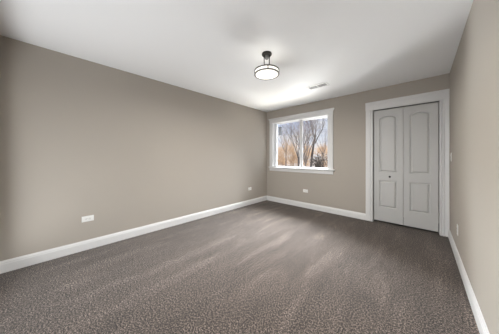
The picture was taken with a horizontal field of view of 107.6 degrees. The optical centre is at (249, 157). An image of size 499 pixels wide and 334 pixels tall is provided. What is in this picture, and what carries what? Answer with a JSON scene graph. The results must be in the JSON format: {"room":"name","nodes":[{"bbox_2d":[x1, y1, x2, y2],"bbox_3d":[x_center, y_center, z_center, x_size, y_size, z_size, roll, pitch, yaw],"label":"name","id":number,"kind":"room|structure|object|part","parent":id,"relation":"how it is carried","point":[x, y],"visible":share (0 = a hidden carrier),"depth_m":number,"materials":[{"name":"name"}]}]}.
{"room":"empty bedroom","nodes":[
{"label":"empty bedroom","id":0,"kind":"room"},
{"bbox_2d":[0,35,266,260],"bbox_3d":[-1.095,0.031,3.517,0.140,2.560,4.710,0,0,43],"label":"wall","id":1,"kind":"structure","parent":0,"point":[79,138],"depth_m":2.48,"materials":[{"name":"beige paint"}]},
{"bbox_2d":[82,215,93,221],"bbox_3d":[-2.087,0.795,2.358,0.009,0.072,0.118,0,0,43],"label":"wall outlet","id":2,"kind":"object","parent":1,"relation":"attached to","point":[91,217],"visible":1,"depth_m":2.36,"materials":[{"name":"white plastic"}]},
{"bbox_2d":[0,196,266,273],"bbox_3d":[-1.038,1.130,3.464,0.015,0.122,4.430,0,0,43],"label":"baseboard","id":3,"kind":"structure","parent":1,"relation":"attached to","point":[8,265],"depth_m":2.47,"materials":[{"name":"white paint"}]},
{"bbox_2d":[0,0,472,111],"bbox_3d":[0.052,-1.324,2.125,3.719,0.150,6.380,0,0,43],"label":"ceiling","id":4,"kind":"structure","parent":0,"point":[214,48],"depth_m":1.96,"materials":[{"name":"white paint"}]},
{"bbox_2d":[254,51,278,79],"bbox_3d":[0.208,-1.118,2.204,0.300,0.262,0.300,0,0,43],"label":"ceiling light","id":5,"kind":"object","parent":4,"relation":"attached to","point":[269,71],"visible":1,"depth_m":2.16,"materials":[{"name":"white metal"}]},
{"bbox_3d":[0.208,-1.010,2.204,0.284,0.046,0.284,0,0,43],"label":"lamp shade","id":6,"kind":"part","parent":5,"relation":"part of","materials":[{"name":"white glass"}]},
{"bbox_2d":[306,82,329,89],"bbox_3d":[1.196,-1.243,3.210,0.356,0.011,0.184,0,0,43],"label":"ceiling vent","id":7,"kind":"object","parent":4,"relation":"in","point":[320,85],"visible":1,"depth_m":3.20,"materials":[{"name":"white metal"}]},
{"bbox_2d":[0,200,479,333],"bbox_3d":[0.051,1.251,2.126,3.654,0.120,6.380,0,0,43],"label":"floor","id":8,"kind":"structure","parent":0,"point":[264,267],"depth_m":1.71,"materials":[{"name":"grey carpet"}]},
{"bbox_2d":[267,73,449,213],"bbox_3d":[1.775,0.031,3.949,3.439,2.560,0.140,0,0,43],"label":"wall","id":9,"kind":"structure","parent":0,"point":[345,189],"depth_m":3.72,"materials":[{"name":"beige paint"}]},
{"bbox_2d":[268,108,334,174],"bbox_3d":[1.203,-0.331,4.455,1.720,1.401,0.190,0,0,43],"label":"window","id":10,"kind":"structure","parent":9,"relation":"in","point":[324,113],"depth_m":4.41,"materials":[{"name":"white paint"}]},
{"bbox_3d":[0.589,-0.327,4.960,0.098,1.176,0.019,0,0,43],"label":"casing","id":11,"kind":"part","parent":10,"relation":"part of","materials":[{"name":"white paint"}]},
{"bbox_3d":[1.001,-0.322,4.697,0.799,1.156,0.028,0,0,43],"label":"sash","id":12,"kind":"part","parent":10,"relation":"part of","materials":[{"name":"white plastic"}]},
{"bbox_3d":[1.232,-0.322,4.502,1.458,1.164,0.073,0,0,43],"label":"frame","id":13,"kind":"part","parent":10,"relation":"part of","materials":[{"name":"white plastic"}]},
{"bbox_3d":[1.152,-0.973,4.410,1.707,0.117,0.046,0,0,43],"label":"head casing","id":14,"kind":"part","parent":10,"relation":"part of","materials":[{"name":"white paint"}]},
{"bbox_3d":[1.192,0.274,4.439,1.714,0.027,0.150,0,0,43],"label":"sill","id":15,"kind":"part","parent":10,"relation":"part of","materials":[{"name":"white paint"}]},
{"bbox_3d":[1.726,-0.327,3.886,0.098,1.176,0.019,0,0,43],"label":"casing","id":16,"kind":"part","parent":10,"relation":"part of","materials":[{"name":"white paint"}]},
{"bbox_2d":[267,196,365,219],"bbox_3d":[1.339,1.130,4.255,2.354,0.122,0.015,0,0,43],"label":"baseboard","id":17,"kind":"structure","parent":9,"relation":"attached to","point":[358,215],"depth_m":4.01,"materials":[{"name":"white paint"}]},
{"bbox_2d":[374,101,438,231],"bbox_3d":[2.611,0.145,3.101,0.847,2.020,0.066,0,0,43],"label":"door","id":18,"kind":"structure","parent":9,"relation":"in","point":[420,121],"depth_m":3.07,"materials":[{"name":"grey paint"}]},
{"bbox_2d":[365,89,449,236],"bbox_3d":[2.626,0.089,3.128,1.073,2.204,0.166,0,0,43],"label":"trim","id":19,"kind":"structure","parent":9,"relation":"attached to","point":[443,96],"depth_m":2.79,"materials":[{"name":"white paint"}]},
{"bbox_2d":[403,102,438,222],"bbox_3d":[2.915,0.031,3.423,1.371,2.560,0.660,0,0,43],"label":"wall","id":20,"kind":"structure","parent":0,"point":[438,102],"depth_m":3.28,"materials":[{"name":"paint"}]},
{"bbox_2d":[450,0,498,333],"bbox_3d":[1.507,0.031,1.059,0.140,2.560,4.710,0,0,43],"label":"wall","id":21,"kind":"structure","parent":0,"point":[474,72],"depth_m":1.32,"materials":[{"name":"beige paint"}]},
{"bbox_2d":[448,229,489,333],"bbox_3d":[1.444,1.130,1.105,0.015,0.122,4.410,0,0,43],"label":"baseboard","id":22,"kind":"structure","parent":21,"relation":"attached to","point":[482,327],"depth_m":1.50,"materials":[{"name":"white paint"}]},
{"label":"outside","id":23,"kind":"structure","parent":0,"visible":0},
{"bbox_2d":[278,159,327,167],"bbox_3d":[56.775,4.044,118.350,240.000,1.393,240.000,0,0,43],"label":"ground","id":24,"kind":"structure","parent":23,"point":[296,165],"depth_m":106.06,"materials":[{"name":"white snow"}]},
{"bbox_2d":[277,141,293,165],"bbox_3d":[12.877,-0.379,70.578,8.920,11.729,10.033,0,0,-18],"label":"tree","id":25,"kind":"object","parent":24,"relation":"on","point":[283,159],"visible":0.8,"depth_m":70.34,"materials":[{"name":"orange plant"}]},
{"bbox_2d":[277,123,294,165],"bbox_3d":[10.059,-3.645,50.714,11.149,16.672,9.982,0,0,40],"label":"bare tree","id":26,"kind":"object","parent":24,"relation":"on","point":[284,123],"visible":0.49,"depth_m":50.69,"materials":[{"name":"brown plant"}]},
{"bbox_2d":[277,131,298,162],"bbox_3d":[8.208,-1.185,39.432,8.281,11.751,9.226,0,0,-17],"label":"bare tree","id":27,"kind":"object","parent":24,"relation":"on","point":[284,149],"visible":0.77,"depth_m":38.19,"materials":[{"name":"brown plant"}]},
{"bbox_2d":[282,135,297,166],"bbox_3d":[18.479,-1.875,78.597,9.557,15.891,11.849,0,0,-12],"label":"tree","id":28,"kind":"object","parent":24,"relation":"on","point":[295,160],"visible":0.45,"depth_m":78.57,"materials":[{"name":"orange plant"}]},
{"bbox_2d":[281,121,316,166],"bbox_3d":[5.591,-0.453,21.515,4.930,10.288,5.135,0,0,-36],"label":"bare tree","id":29,"kind":"object","parent":24,"relation":"on","point":[297,151],"visible":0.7,"depth_m":20.82,"materials":[{"name":"brown plant"}]},
{"bbox_2d":[284,121,314,166],"bbox_3d":[15.140,-6.307,58.965,12.725,21.996,17.584,0,0,-38],"label":"bare tree","id":30,"kind":"object","parent":24,"relation":"on","point":[313,121],"visible":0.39,"depth_m":57.96,"materials":[{"name":"grey plant"}]},
{"bbox_2d":[282,118,327,166],"bbox_3d":[8.785,-2.425,28.441,8.832,14.232,9.653,0,0,-30],"label":"bare tree","id":31,"kind":"object","parent":24,"relation":"on","point":[305,158],"visible":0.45,"depth_m":27.37,"materials":[{"name":"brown plant"}]},
{"bbox_2d":[299,142,315,166],"bbox_3d":[26.341,-1.280,84.222,10.814,14.650,13.669,0,0,43],"label":"tree","id":32,"kind":"object","parent":24,"relation":"on","point":[308,164],"visible":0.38,"depth_m":83.53,"materials":[{"name":"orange plant"}]},
{"bbox_2d":[308,119,324,166],"bbox_3d":[13.806,-2.954,37.754,5.025,15.324,6.755,0,0,-8],"label":"bare tree","id":33,"kind":"object","parent":24,"relation":"on","point":[314,143],"visible":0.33,"depth_m":38.10,"materials":[{"name":"brown plant"}]},
{"bbox_2d":[309,119,327,166],"bbox_3d":[19.011,-3.384,47.692,10.332,16.151,10.486,0,0,29],"label":"bare tree","id":34,"kind":"object","parent":24,"relation":"on","point":[325,143],"visible":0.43,"depth_m":47.49,"materials":[{"name":"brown plant"}]},
{"bbox_2d":[310,152,327,167],"bbox_3d":[9.099,1.855,24.089,2.733,5.673,2.678,0,0,43],"label":"shrub","id":35,"kind":"object","parent":24,"relation":"on","point":[318,163],"visible":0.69,"depth_m":24.01,"materials":[{"name":"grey plant"}]},
{"bbox_2d":[315,141,327,167],"bbox_3d":[26.688,-0.576,65.864,8.507,12.319,8.151,0,0,-12],"label":"tree","id":36,"kind":"object","parent":24,"relation":"on","point":[326,149],"visible":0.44,"depth_m":65.34,"materials":[{"name":"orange plant"}]}
]}

